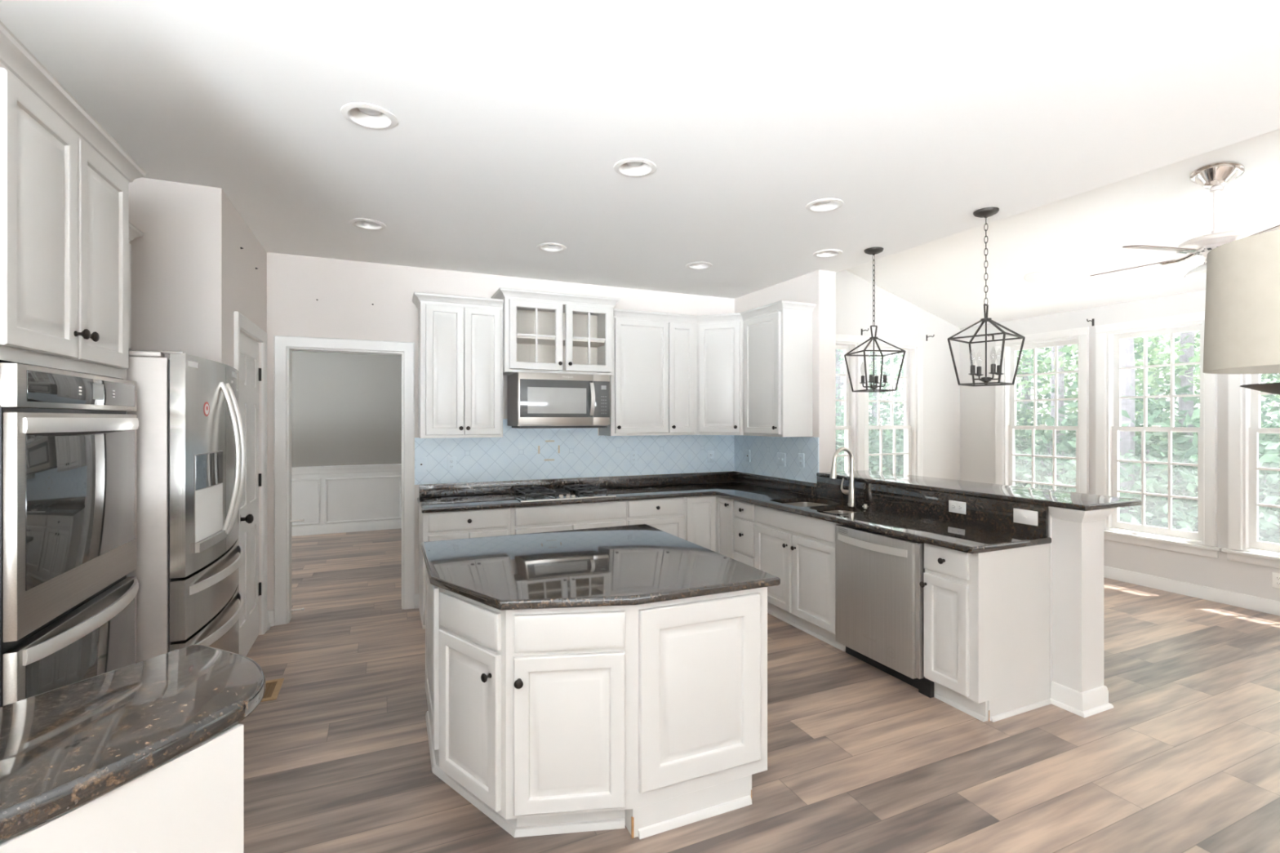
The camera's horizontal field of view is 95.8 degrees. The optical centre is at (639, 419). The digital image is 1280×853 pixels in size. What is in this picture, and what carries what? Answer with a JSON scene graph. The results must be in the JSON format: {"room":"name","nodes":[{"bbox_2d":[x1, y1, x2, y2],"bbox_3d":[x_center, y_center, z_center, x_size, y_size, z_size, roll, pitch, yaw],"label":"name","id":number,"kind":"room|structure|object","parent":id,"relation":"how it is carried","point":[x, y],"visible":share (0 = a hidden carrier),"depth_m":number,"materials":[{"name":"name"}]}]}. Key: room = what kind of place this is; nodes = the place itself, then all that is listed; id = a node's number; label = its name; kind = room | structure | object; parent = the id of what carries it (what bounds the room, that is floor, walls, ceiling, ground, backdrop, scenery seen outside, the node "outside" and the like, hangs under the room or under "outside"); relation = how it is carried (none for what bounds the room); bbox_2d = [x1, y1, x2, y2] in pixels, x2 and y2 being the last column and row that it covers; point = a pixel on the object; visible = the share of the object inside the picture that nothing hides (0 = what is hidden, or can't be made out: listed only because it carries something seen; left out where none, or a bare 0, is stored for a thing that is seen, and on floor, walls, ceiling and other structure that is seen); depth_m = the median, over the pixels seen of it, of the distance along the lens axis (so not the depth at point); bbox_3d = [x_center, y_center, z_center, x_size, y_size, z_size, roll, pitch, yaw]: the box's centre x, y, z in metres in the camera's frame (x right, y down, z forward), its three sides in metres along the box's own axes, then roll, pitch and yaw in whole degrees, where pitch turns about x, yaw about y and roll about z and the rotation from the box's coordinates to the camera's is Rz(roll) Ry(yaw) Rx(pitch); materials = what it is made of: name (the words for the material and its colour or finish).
{"room":"kitchen","nodes":[
{"label":"kitchen","id":0,"kind":"room"},
{"bbox_2d":[0,723,244,852],"bbox_3d":[-0.849,0.993,0.525,0.200,1.045,0.850,0,0,20],"label":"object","id":1,"kind":"structure","parent":0,"point":[193,802],"depth_m":0.79,"materials":[{"name":"white paint"}]},
{"bbox_2d":[0,644,266,842],"bbox_3d":[-0.892,0.453,0.625,0.351,0.035,0.961,0,0,23],"label":"countertop","id":2,"kind":"structure","parent":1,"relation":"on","point":[63,749],"depth_m":0.83,"materials":[{"name":"stone"}]},
{"bbox_2d":[128,177,226,364],"bbox_3d":[-2.596,0.143,2.962,0.773,2.743,0.100,0,0,-24],"label":"wall","id":3,"kind":"structure","parent":0,"point":[178,264],"depth_m":3.00,"materials":[{"name":"beige paint"}]},
{"bbox_2d":[226,195,266,635],"bbox_3d":[-2.579,0.143,3.744,0.110,2.743,1.315,0,0,-24],"label":"wall","id":4,"kind":"structure","parent":0,"point":[246,285],"depth_m":3.62,"materials":[{"name":"beige paint"}]},
{"bbox_2d":[240,331,261,656],"bbox_3d":[-2.512,0.484,3.743,0.113,2.041,0.731,0,0,-24],"label":"door","id":5,"kind":"structure","parent":4,"relation":"in","point":[250,371],"depth_m":3.80,"materials":[{"name":"white paint"}]},
{"bbox_2d":[234,311,266,654],"bbox_3d":[-2.505,0.447,3.741,0.024,2.137,0.894,0,0,-24],"label":"trim","id":6,"kind":"structure","parent":4,"relation":"attached to","point":[242,322],"depth_m":4.07,"materials":[{"name":"white paint"}]},
{"bbox_2d":[291,351,401,466],"bbox_3d":[-4.238,0.143,7.715,7.500,2.743,0.100,0,0,-24],"label":"wall","id":7,"kind":"structure","parent":0,"point":[346,408],"depth_m":7.78,"materials":[{"name":"beige paint"}]},
{"bbox_2d":[291,478,319,525],"bbox_3d":[-4.661,1.083,7.455,0.955,0.605,0.016,0,0,-24],"label":"trim","id":8,"kind":"structure","parent":7,"relation":"attached to","point":[311,479],"depth_m":7.62,"materials":[{"name":"paint"}]},
{"bbox_2d":[291,471,401,526],"bbox_3d":[-5.405,1.065,7.138,4.899,0.700,0.008,0,0,-24],"label":"wainscoting","id":9,"kind":"structure","parent":7,"relation":"attached to","point":[369,498],"depth_m":7.79,"materials":[{"name":"paint"}]},
{"bbox_2d":[291,519,401,536],"bbox_3d":[-5.400,1.454,7.127,4.899,0.122,0.018,0,0,-24],"label":"baseboard","id":10,"kind":"structure","parent":7,"relation":"attached to","point":[389,524],"depth_m":7.76,"materials":[{"name":"paint"}]},
{"bbox_2d":[291,463,401,475],"bbox_3d":[-5.396,0.667,7.119,4.899,0.105,0.034,0,0,-24],"label":"trim","id":11,"kind":"structure","parent":7,"relation":"attached to","point":[388,467],"depth_m":7.76,"materials":[{"name":"paint"}]},
{"bbox_2d":[324,475,401,524],"bbox_3d":[-3.742,1.083,7.862,0.945,0.605,0.016,0,0,-24],"label":"trim","id":12,"kind":"structure","parent":7,"relation":"attached to","point":[379,477],"depth_m":7.83,"materials":[{"name":"paint"}]},
{"bbox_2d":[266,252,734,610],"bbox_3d":[-0.838,0.143,5.163,4.221,2.743,0.130,0,0,-24],"label":"wall","id":13,"kind":"structure","parent":0,"point":[346,291],"depth_m":4.54,"materials":[{"name":"beige paint"}]},
{"bbox_2d":[273,335,414,626],"bbox_3d":[-2.279,0.448,4.514,0.964,2.134,0.158,0,0,-24],"label":"trim","id":14,"kind":"structure","parent":13,"relation":"attached to","point":[283,345],"depth_m":4.36,"materials":[{"name":"white paint"}]},
{"bbox_2d":[412,292,503,438],"bbox_3d":[-1.455,-0.406,4.621,0.667,1.097,0.357,0,0,-24],"label":"upper cabinet","id":15,"kind":"object","parent":13,"relation":"attached to","point":[460,338],"visible":1,"depth_m":4.49,"materials":[{"name":"white paint"}]},
{"bbox_2d":[491,287,620,376],"bbox_3d":[-0.712,-0.704,4.912,1.018,0.651,0.427,0,0,-24],"label":"upper cabinet","id":16,"kind":"object","parent":13,"relation":"attached to","point":[544,331],"visible":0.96,"depth_m":4.85,"materials":[{"name":"white paint"}]},
{"bbox_2d":[507,372,609,428],"bbox_3d":[-0.683,-0.152,4.884,0.772,0.446,0.486,0,0,-24],"label":"microwave","id":17,"kind":"object","parent":16,"relation":"attached to","point":[535,400],"visible":1,"depth_m":4.70,"materials":[{"name":"silver metal"}]},
{"bbox_2d":[516,335,604,347],"bbox_3d":[-0.726,-0.664,4.942,0.886,0.018,0.345,0,0,-24],"label":"shelf","id":18,"kind":"object","parent":16,"relation":"attached to","point":[522,340],"depth_m":4.93,"materials":[{"name":"white wood"}]},
{"bbox_2d":[414,418,734,484],"bbox_3d":[-0.429,0.260,5.268,3.046,0.530,0.009,0,0,-24],"label":"backsplash","id":19,"kind":"structure","parent":13,"relation":"attached to","point":[521,454],"depth_m":5.15,"materials":[{"name":"blue tile"}]},
{"bbox_2d":[599,308,697,435],"bbox_3d":[0.090,-0.406,5.306,0.860,1.097,0.357,0,0,-24],"label":"upper cabinet","id":20,"kind":"object","parent":13,"relation":"attached to","point":[653,384],"visible":0.98,"depth_m":5.16,"materials":[{"name":"white paint"}]},
{"bbox_2d":[697,312,743,435],"bbox_3d":[0.799,-0.406,5.466,0.638,1.097,0.638,0,0,-24],"label":"upper cabinet","id":21,"kind":"object","parent":13,"relation":"attached to","point":[720,337],"visible":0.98,"depth_m":5.26,"materials":[{"name":"white paint"}]},
{"bbox_2d":[0,0,1279,298],"bbox_3d":[2.057,-1.243,-2.373,5.080,0.030,15.995,0,0,-24],"label":"ceiling","id":22,"kind":"structure","parent":0,"point":[515,118],"depth_m":2.28,"materials":[{"name":"paint"}]},
{"bbox_2d":[349,217,386,230],"bbox_3d":[-1.709,-1.275,3.636,0.208,0.108,0.208,0,0,-24],"label":"recessed light","id":23,"kind":"object","parent":22,"relation":"in","point":[366,224],"visible":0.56,"depth_m":3.67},
{"bbox_2d":[340,102,397,129],"bbox_3d":[-1.096,-1.275,2.345,0.208,0.108,0.208,0,0,-24],"label":"recessed light","id":24,"kind":"object","parent":22,"relation":"in","point":[369,116],"visible":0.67,"depth_m":2.37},
{"bbox_2d":[537,243,566,252],"bbox_3d":[-0.630,-1.275,4.128,0.208,0.108,0.208,0,0,-24],"label":"recessed light","id":25,"kind":"object","parent":22,"relation":"in","point":[551,247],"visible":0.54,"depth_m":4.17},
{"bbox_2d":[613,158,656,177],"bbox_3d":[-0.024,-1.275,2.822,0.208,0.108,0.208,0,0,-24],"label":"recessed light","id":26,"kind":"object","parent":22,"relation":"in","point":[630,167],"visible":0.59,"depth_m":2.86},
{"bbox_2d":[805,198,844,212],"bbox_3d":[1.057,-1.275,3.317,0.208,0.108,0.208,0,0,-24],"label":"recessed light","id":27,"kind":"object","parent":22,"relation":"in","point":[824,205],"visible":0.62,"depth_m":3.35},
{"bbox_2d":[813,248,842,257],"bbox_3d":[1.386,-1.275,4.277,0.208,0.108,0.208,0,0,-24],"label":"recessed light","id":28,"kind":"object","parent":22,"relation":"in","point":[829,252],"visible":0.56,"depth_m":4.32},
{"bbox_2d":[844,247,906,391],"bbox_3d":[1.690,-0.714,4.184,0.308,1.028,0.308,0,0,-6],"label":"lantern pendant","id":29,"kind":"object","parent":22,"relation":"hanging from","point":[872,251],"visible":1,"depth_m":4.18,"materials":[{"name":"brown metal"}]},
{"bbox_2d":[946,207,1025,386],"bbox_3d":[2.039,-0.714,3.410,0.308,1.028,0.308,0,0,-39],"label":"lantern pendant","id":30,"kind":"object","parent":22,"relation":"hanging from","point":[985,212],"visible":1,"depth_m":3.40,"materials":[{"name":"brown metal"}]},
{"bbox_2d":[1202,229,1279,395],"bbox_3d":[1.597,-0.634,1.362,0.392,1.186,0.392,0,0,-24],"label":"drum chandelier","id":31,"kind":"object","parent":22,"relation":"hanging from","point":[1242,328],"visible":1,"depth_m":1.35,"materials":[{"name":"fabric"}]},
{"bbox_2d":[238,528,1279,852],"bbox_3d":[1.296,1.545,-0.519,10.950,0.060,20.000,0,0,-24],"label":"floor","id":32,"kind":"structure","parent":0,"point":[1185,758],"depth_m":2.65,"materials":[{"name":"brown wood"}]},
{"bbox_2d":[0,20,147,379],"bbox_3d":[-1.984,0.287,1.665,0.637,2.456,0.938,0,0,-24],"label":"tall cabinet","id":33,"kind":"object","parent":32,"relation":"on","point":[64,180],"visible":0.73,"depth_m":1.67,"materials":[{"name":"white paint"}]},
{"bbox_2d":[0,362,138,706],"bbox_3d":[-1.927,0.522,1.682,0.619,1.325,0.762,0,0,-24],"label":"double oven","id":34,"kind":"object","parent":33,"relation":"in","point":[68,439],"visible":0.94,"depth_m":1.63,"materials":[{"name":"silver metal"}]},
{"bbox_2d":[126,350,245,662],"bbox_3d":[-2.209,0.615,2.531,0.804,1.760,0.905,0,0,-24],"label":"refrigerator","id":35,"kind":"object","parent":32,"relation":"on","point":[191,446],"visible":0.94,"depth_m":2.27,"materials":[{"name":"silver metal"}]},
{"bbox_2d":[260,678,284,702],"bbox_3d":[-2.138,1.512,3.204,0.255,0.005,0.270,0,0,-24],"label":"floor vent","id":36,"kind":"object","parent":32,"relation":"in","point":[273,688],"visible":0.21,"depth_m":3.24,"materials":[{"name":"brown wood"}]},
{"bbox_2d":[418,506,511,629],"bbox_3d":[-1.372,1.090,4.506,0.625,0.850,0.635,0,0,-24],"label":"base cabinet","id":37,"kind":"object","parent":32,"relation":"on","point":[453,525],"visible":0.33,"depth_m":4.25,"materials":[{"name":"white paint"}]},
{"bbox_2d":[511,500,626,534],"bbox_3d":[-0.652,1.090,4.825,0.945,0.850,0.635,0,0,-24],"label":"base cabinet","id":38,"kind":"object","parent":32,"relation":"on","point":[546,518],"visible":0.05,"depth_m":4.55,"materials":[{"name":"white paint"}]},
{"bbox_2d":[425,564,767,839],"bbox_3d":[-0.290,1.090,2.630,1.228,0.850,1.244,0,0,-24],"label":"kitchen island","id":39,"kind":"object","parent":32,"relation":"on","point":[648,719],"visible":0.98,"depth_m":2.12,"materials":[{"name":"white paint"}]},
{"bbox_2d":[421,524,780,610],"bbox_3d":[-0.285,0.646,2.643,1.280,0.035,1.296,0,0,-24],"label":"island countertop","id":40,"kind":"structure","parent":39,"relation":"on","point":[632,565],"depth_m":2.44,"materials":[{"name":"stone"}]},
{"bbox_2d":[626,497,684,539],"bbox_3d":[0.028,1.090,5.126,0.540,0.850,0.635,0,0,-24],"label":"base cabinet","id":41,"kind":"object","parent":32,"relation":"on","point":[665,514],"visible":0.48,"depth_m":4.88,"materials":[{"name":"white paint"}]},
{"bbox_2d":[684,495,734,559],"bbox_3d":[0.730,1.090,5.311,0.889,0.850,0.865,0,0,-24],"label":"base cabinet","id":42,"kind":"object","parent":32,"relation":"on","point":[708,520],"visible":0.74,"depth_m":5.03,"materials":[{"name":"white paint"}]},
{"bbox_2d":[417,471,1051,554],"bbox_3d":[0.201,0.565,3.878,3.016,0.198,3.056,0,0,-24],"label":"countertop","id":43,"kind":"structure","parent":42,"relation":"on","point":[987,525],"depth_m":4.22,"materials":[{"name":"stone"}]},
{"bbox_2d":[507,484,616,502],"bbox_3d":[-0.654,0.601,4.786,0.776,0.056,0.532,0,0,-24],"label":"gas cooktop","id":44,"kind":"object","parent":43,"relation":"in","point":[585,492],"visible":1,"depth_m":4.71,"materials":[{"name":"black metal"}]},
{"bbox_2d":[784,502,857,524],"bbox_3d":[1.335,0.766,4.264,0.453,0.203,0.773,0,0,-24],"label":"sink","id":45,"kind":"object","parent":43,"relation":"in","point":[797,504],"visible":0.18,"depth_m":4.60,"materials":[{"name":"metal"}]},
{"bbox_2d":[829,447,856,505],"bbox_3d":[1.476,0.416,4.275,0.243,0.426,0.122,0,0,-24],"label":"faucet","id":46,"kind":"object","parent":43,"relation":"on","point":[851,492],"visible":1,"depth_m":4.27,"materials":[{"name":"silver metal"}]},
{"bbox_2d":[948,500,965,514],"bbox_3d":[1.957,0.541,3.572,0.009,0.073,0.116,0,0,-24],"label":"outlet","id":47,"kind":"object","parent":43,"relation":"attached to","point":[958,507],"visible":1,"depth_m":3.57,"materials":[{"name":"white plastic"}]},
{"bbox_2d":[1013,508,1037,525],"bbox_3d":[2.122,0.538,3.191,0.016,0.079,0.132,0,0,-24],"label":"switch plate","id":48,"kind":"object","parent":43,"relation":"attached to","point":[1020,516],"visible":1,"depth_m":3.19,"materials":[{"name":"white plastic"}]},
{"bbox_2d":[733,499,755,568],"bbox_3d":[1.089,1.090,4.836,0.617,0.850,0.292,0,0,-24],"label":"base cabinet","id":49,"kind":"object","parent":32,"relation":"on","point":[744,512],"visible":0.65,"depth_m":4.70,"materials":[{"name":"white paint"}]},
{"bbox_2d":[755,504,845,651],"bbox_3d":[1.336,1.090,4.280,0.617,0.850,0.920,0,0,-24],"label":"base cabinet","id":50,"kind":"object","parent":32,"relation":"on","point":[797,549],"visible":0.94,"depth_m":4.10,"materials":[{"name":"white paint"}]},
{"bbox_2d":[835,524,933,697],"bbox_3d":[1.633,1.096,3.533,0.616,0.838,0.664,0,0,-24],"label":"dishwasher","id":51,"kind":"object","parent":32,"relation":"on","point":[879,594],"visible":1,"depth_m":3.38,"materials":[{"name":"silver metal"}]},
{"bbox_2d":[919,542,1051,721],"bbox_3d":[1.853,1.090,3.112,0.617,0.850,0.326,0,0,-24],"label":"base cabinet","id":52,"kind":"object","parent":32,"relation":"on","point":[986,615],"visible":1,"depth_m":2.98,"materials":[{"name":"white paint"}]},
{"bbox_2d":[835,269,959,479],"bbox_3d":[2.490,-0.208,6.440,2.890,3.447,0.160,0,0,-24],"label":"wall","id":53,"kind":"structure","parent":0,"point":[895,317],"depth_m":6.73,"materials":[{"name":"paint"}]},
{"bbox_2d":[835,333,863,471],"bbox_3d":[2.006,0.119,6.198,0.940,2.062,0.209,0,0,-24],"label":"window","id":54,"kind":"structure","parent":53,"relation":"in","point":[853,426],"depth_m":6.29,"materials":[{"name":"white paint"}]},
{"bbox_2d":[862,336,923,476],"bbox_3d":[2.816,0.119,6.557,0.970,2.062,0.209,0,0,-24],"label":"window","id":55,"kind":"structure","parent":53,"relation":"in","point":[913,427],"depth_m":6.65,"materials":[{"name":"white paint"}]},
{"bbox_2d":[734,269,1103,698],"bbox_3d":[1.706,0.143,4.473,0.213,2.743,3.193,0,0,-24],"label":"wall","id":56,"kind":"structure","parent":0,"point":[1076,548],"depth_m":3.07,"materials":[{"name":"paint"}]},
{"bbox_2d":[734,435,818,483],"bbox_3d":[1.213,0.336,5.312,0.008,0.378,1.241,0,0,-24],"label":"backsplash","id":57,"kind":"structure","parent":56,"relation":"attached to","point":[764,450],"depth_m":5.23,"materials":[{"name":"blue tile"}]},
{"bbox_2d":[740,300,816,436],"bbox_3d":[1.167,-0.406,4.981,0.357,1.097,0.616,0,0,-24],"label":"upper cabinet","id":58,"kind":"object","parent":56,"relation":"attached to","point":[778,335],"visible":1,"depth_m":4.79,"materials":[{"name":"white paint"}]},
{"bbox_2d":[816,470,1141,511],"bbox_3d":[2.089,0.449,3.936,0.532,0.030,1.982,0,0,-24],"label":"bar","id":59,"kind":"object","parent":56,"relation":"on","point":[1051,498],"visible":1,"depth_m":3.55,"materials":[{"name":"stone"}]},
{"bbox_2d":[1049,681,1113,717],"bbox_3d":[2.338,1.460,3.068,0.256,0.110,0.172,0,0,-24],"label":"baseboard","id":60,"kind":"structure","parent":56,"relation":"attached to","point":[1093,701],"depth_m":3.01,"materials":[{"name":"white paint"}]},
{"bbox_2d":[1048,506,1115,522],"bbox_3d":[2.339,0.498,3.066,0.264,0.064,0.176,0,0,-24],"label":"trim","id":61,"kind":"structure","parent":56,"relation":"attached to","point":[1079,516],"depth_m":3.01,"materials":[{"name":"white paint"}]},
{"bbox_2d":[845,128,1279,328],"bbox_3d":[5.782,-1.506,-0.720,3.110,0.950,16.000,0,0,-24],"label":"ceiling","id":62,"kind":"structure","parent":0,"point":[1072,239],"depth_m":4.80,"materials":[{"name":"paint"}]},
{"bbox_2d":[1089,160,1279,279],"bbox_3d":[3.586,-1.248,3.657,1.285,0.662,1.259,0,0,-24],"label":"ceiling fan","id":63,"kind":"object","parent":62,"relation":"hanging from","point":[1213,176],"visible":0.58,"depth_m":3.58,"materials":[{"name":"silver metal"}]},
{"bbox_2d":[960,289,1279,601],"bbox_3d":[7.116,0.210,-0.238,0.160,2.610,15.800,0,0,-24],"label":"wall","id":64,"kind":"structure","parent":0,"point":[977,403],"depth_m":5.46,"materials":[{"name":"paint"}]},
{"bbox_2d":[995,326,1088,493],"bbox_3d":[4.268,0.119,6.130,0.209,2.062,1.002,0,0,-24],"label":"window","id":65,"kind":"structure","parent":64,"relation":"attached to","point":[1006,400],"depth_m":6.17,"materials":[{"name":"white paint"}]},
{"bbox_2d":[1095,311,1222,558],"bbox_3d":[4.664,0.119,5.234,0.209,2.062,0.953,0,0,-24],"label":"window","id":66,"kind":"structure","parent":64,"relation":"attached to","point":[1206,534],"depth_m":5.25,"materials":[{"name":"white paint"}]},
{"bbox_2d":[1103,565,1279,616],"bbox_3d":[5.722,1.460,-0.857,2.889,0.110,15.799,0,0,-24],"label":"baseboard","id":67,"kind":"structure","parent":64,"relation":"attached to","point":[1228,597],"depth_m":4.92,"materials":[{"name":"white paint"}]},
{"bbox_2d":[1221,373,1279,568],"bbox_3d":[5.053,0.119,4.356,0.209,2.062,0.953,0,0,-24],"label":"window","id":68,"kind":"structure","parent":64,"relation":"attached to","point":[1244,428],"depth_m":4.66,"materials":[{"name":"white paint"}]},
{"bbox_3d":[-2.364,0.143,1.583,0.120,2.743,2.810,0,0,-24],"label":"wall","id":69,"kind":"structure","parent":0,"visible":0},
{"bbox_2d":[128,222,143,349],"bbox_3d":[-2.475,-0.633,2.429,0.357,0.616,0.943,0,0,-24],"label":"upper cabinet","id":70,"kind":"object","parent":69,"relation":"attached to","point":[134,233],"visible":0.02,"depth_m":2.83,"materials":[{"name":"white paint"}]},
{"label":"outside","id":71,"kind":"structure","parent":0,"visible":0},
{"bbox_2d":[868,429,1279,448],"bbox_3d":[15.725,1.225,14.622,27.400,1.480,46.000,0,0,-24],"label":"ground","id":72,"kind":"structure","parent":71,"point":[868,429],"depth_m":27.33,"materials":[{"name":"green plant"}]},
{"bbox_2d":[835,383,902,471],"bbox_3d":[3.087,0.203,13.049,6.274,3.759,6.785,0,0,-44],"label":"shrub","id":73,"kind":"object","parent":72,"relation":"on","point":[841,438],"visible":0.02,"depth_m":12.02,"materials":[{"name":"green plant"}]},
{"bbox_2d":[835,349,903,451],"bbox_3d":[5.418,-2.015,16.399,6.917,8.723,5.172,0,0,41],"label":"tree","id":74,"kind":"object","parent":72,"relation":"on","point":[838,362],"visible":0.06,"depth_m":16.19,"materials":[{"name":"green plant"}]},
{"bbox_2d":[835,386,903,471],"bbox_3d":[5.484,0.516,13.716,4.829,2.894,5.223,0,0,-17],"label":"shrub","id":75,"kind":"object","parent":72,"relation":"on","point":[894,395],"visible":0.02,"depth_m":13.23,"materials":[{"name":"green plant"}]},
{"bbox_2d":[836,414,903,473],"bbox_3d":[4.412,0.746,12.132,4.218,2.527,4.562,0,0,27],"label":"shrub","id":76,"kind":"object","parent":72,"relation":"on","point":[873,436],"visible":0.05,"depth_m":11.82,"materials":[{"name":"green plant"}]},
{"bbox_2d":[836,373,903,447],"bbox_3d":[7.227,0.116,15.564,5.930,3.553,6.414,0,0,45],"label":"shrub","id":77,"kind":"object","parent":72,"relation":"on","point":[882,416],"visible":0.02,"depth_m":15.55,"materials":[{"name":"green plant"}]},
{"bbox_2d":[840,350,903,441],"bbox_3d":[8.185,-4.148,20.260,6.968,12.830,6.248,0,0,32],"label":"tree","id":78,"kind":"object","parent":72,"relation":"on","point":[870,359],"visible":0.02,"depth_m":20.57,"materials":[{"name":"green plant"}]},
{"bbox_2d":[835,395,1015,473],"bbox_3d":[5.546,0.677,12.179,4.337,2.599,4.691,0,0,-4],"label":"shrub","id":79,"kind":"object","parent":72,"relation":"on","point":[890,459],"visible":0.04,"depth_m":12.06,"materials":[{"name":"green plant"}]},
{"bbox_2d":[835,394,1045,472],"bbox_3d":[6.760,0.335,13.346,5.332,3.194,5.766,0,0,4],"label":"shrub","id":80,"kind":"object","parent":72,"relation":"on","point":[1018,395],"visible":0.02,"depth_m":13.12,"materials":[{"name":"green plant"}]},
{"bbox_2d":[840,384,1066,488],"bbox_3d":[6.408,0.381,12.371,5.287,3.168,5.718,0,0,28],"label":"shrub","id":81,"kind":"object","parent":72,"relation":"on","point":[876,448],"visible":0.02,"depth_m":11.99,"materials":[{"name":"green plant"}]},
{"bbox_2d":[878,367,1141,491],"bbox_3d":[7.118,0.472,11.333,5.331,2.953,4.929,0,0,-41],"label":"shrub","id":82,"kind":"object","parent":72,"relation":"on","point":[1068,393],"visible":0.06,"depth_m":10.35,"materials":[{"name":"green plant"}]},
{"bbox_2d":[835,333,1199,488],"bbox_3d":[7.015,-2.911,13.704,6.365,10.735,8.512,0,0,-29],"label":"tree","id":83,"kind":"object","parent":72,"relation":"on","point":[1136,356],"visible":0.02,"depth_m":11.94,"materials":[{"name":"green plant"}]},
{"bbox_2d":[1016,346,1077,449],"bbox_3d":[12.403,-3.891,20.474,8.992,11.844,8.458,0,0,-34],"label":"tree","id":84,"kind":"object","parent":72,"relation":"on","point":[1028,396],"visible":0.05,"depth_m":20.09,"materials":[{"name":"green plant"}]},
{"bbox_2d":[1049,345,1064,488],"bbox_3d":[7.448,-3.823,10.499,5.883,12.504,4.553,0,0,-31],"label":"tree","id":85,"kind":"object","parent":72,"relation":"on","point":[1060,376],"visible":0.02,"depth_m":10.27,"materials":[{"name":"green plant"}]},
{"bbox_2d":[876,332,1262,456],"bbox_3d":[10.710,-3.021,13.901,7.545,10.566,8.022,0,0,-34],"label":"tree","id":86,"kind":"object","parent":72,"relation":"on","point":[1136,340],"visible":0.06,"depth_m":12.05,"materials":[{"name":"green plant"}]},
{"bbox_2d":[892,332,1279,541],"bbox_3d":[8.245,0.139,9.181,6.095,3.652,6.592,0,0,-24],"label":"trees","id":87,"kind":"object","parent":72,"relation":"on","point":[1060,446],"visible":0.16,"depth_m":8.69,"materials":[{"name":"green plant"}]},
{"bbox_2d":[1014,388,1164,488],"bbox_3d":[8.300,0.428,11.634,4.892,2.931,5.291,0,0,-3],"label":"shrub","id":88,"kind":"object","parent":72,"relation":"on","point":[1022,433],"visible":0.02,"depth_m":11.12,"materials":[{"name":"green plant"}]},
{"bbox_2d":[1119,337,1135,520],"bbox_3d":[7.698,-3.803,8.990,4.574,12.504,5.855,0,0,-45],"label":"tree","id":89,"kind":"object","parent":72,"relation":"on","point":[1126,443],"visible":0.02,"depth_m":8.88,"materials":[{"name":"green plant"}]},
{"bbox_2d":[1017,331,1277,410],"bbox_3d":[12.410,-3.813,15.708,6.466,11.906,5.798,0,0,17],"label":"tree","id":90,"kind":"object","parent":72,"relation":"on","point":[1197,344],"visible":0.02,"depth_m":14.43,"materials":[{"name":"green plant"}]},
{"bbox_2d":[1040,331,1279,444],"bbox_3d":[16.324,-2.987,17.190,7.292,9.604,6.859,0,0,24],"label":"tree","id":91,"kind":"object","parent":72,"relation":"on","point":[1168,335],"visible":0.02,"depth_m":17.70,"materials":[{"name":"green plant"}]},
{"bbox_2d":[1059,391,1279,542],"bbox_3d":[8.367,0.587,8.201,4.534,2.716,4.904,0,0,-41],"label":"shrub","id":92,"kind":"object","parent":72,"relation":"on","point":[1188,520],"visible":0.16,"depth_m":8.07,"materials":[{"name":"green plant"}]},
{"bbox_2d":[1064,373,1279,524],"bbox_3d":[9.799,0.238,9.933,5.476,3.281,5.922,0,0,34],"label":"shrub","id":93,"kind":"object","parent":72,"relation":"on","point":[1263,417],"visible":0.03,"depth_m":9.52,"materials":[{"name":"green plant"}]},
{"bbox_2d":[1065,392,1279,527],"bbox_3d":[9.114,0.535,8.832,4.568,2.737,4.941,0,0,-8],"label":"shrub","id":94,"kind":"object","parent":72,"relation":"on","point":[1265,451],"visible":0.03,"depth_m":8.42,"materials":[{"name":"green plant"}]},
{"bbox_2d":[1178,331,1195,479],"bbox_3d":[9.225,-3.892,9.961,4.553,12.504,5.883,0,0,-15],"label":"tree","id":95,"kind":"object","parent":72,"relation":"on","point":[1188,405],"visible":0.02,"depth_m":9.86,"materials":[{"name":"green plant"}]},
{"bbox_2d":[1132,400,1279,542],"bbox_3d":[9.420,0.579,7.654,4.820,2.670,4.457,0,0,6],"label":"shrub","id":96,"kind":"object","parent":72,"relation":"on","point":[1260,449],"visible":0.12,"depth_m":7.60,"materials":[{"name":"green plant"}]},
{"bbox_2d":[1141,330,1279,440],"bbox_3d":[12.882,-2.210,11.259,6.865,8.658,5.133,0,0,4],"label":"tree","id":97,"kind":"object","parent":72,"relation":"on","point":[1264,412],"visible":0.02,"depth_m":11.07,"materials":[{"name":"green plant"}]},
{"bbox_2d":[1151,389,1279,543],"bbox_3d":[9.425,0.190,6.523,6.364,3.525,5.884,0,0,-23],"label":"shrub","id":98,"kind":"object","parent":72,"relation":"on","point":[1268,519],"visible":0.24,"depth_m":7.10,"materials":[{"name":"green plant"}]},
{"bbox_2d":[1155,346,1279,426],"bbox_3d":[15.037,-2.488,14.093,7.076,8.924,5.291,0,0,-37],"label":"tree","id":99,"kind":"object","parent":72,"relation":"on","point":[1262,404],"visible":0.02,"depth_m":13.97,"materials":[{"name":"green plant"}]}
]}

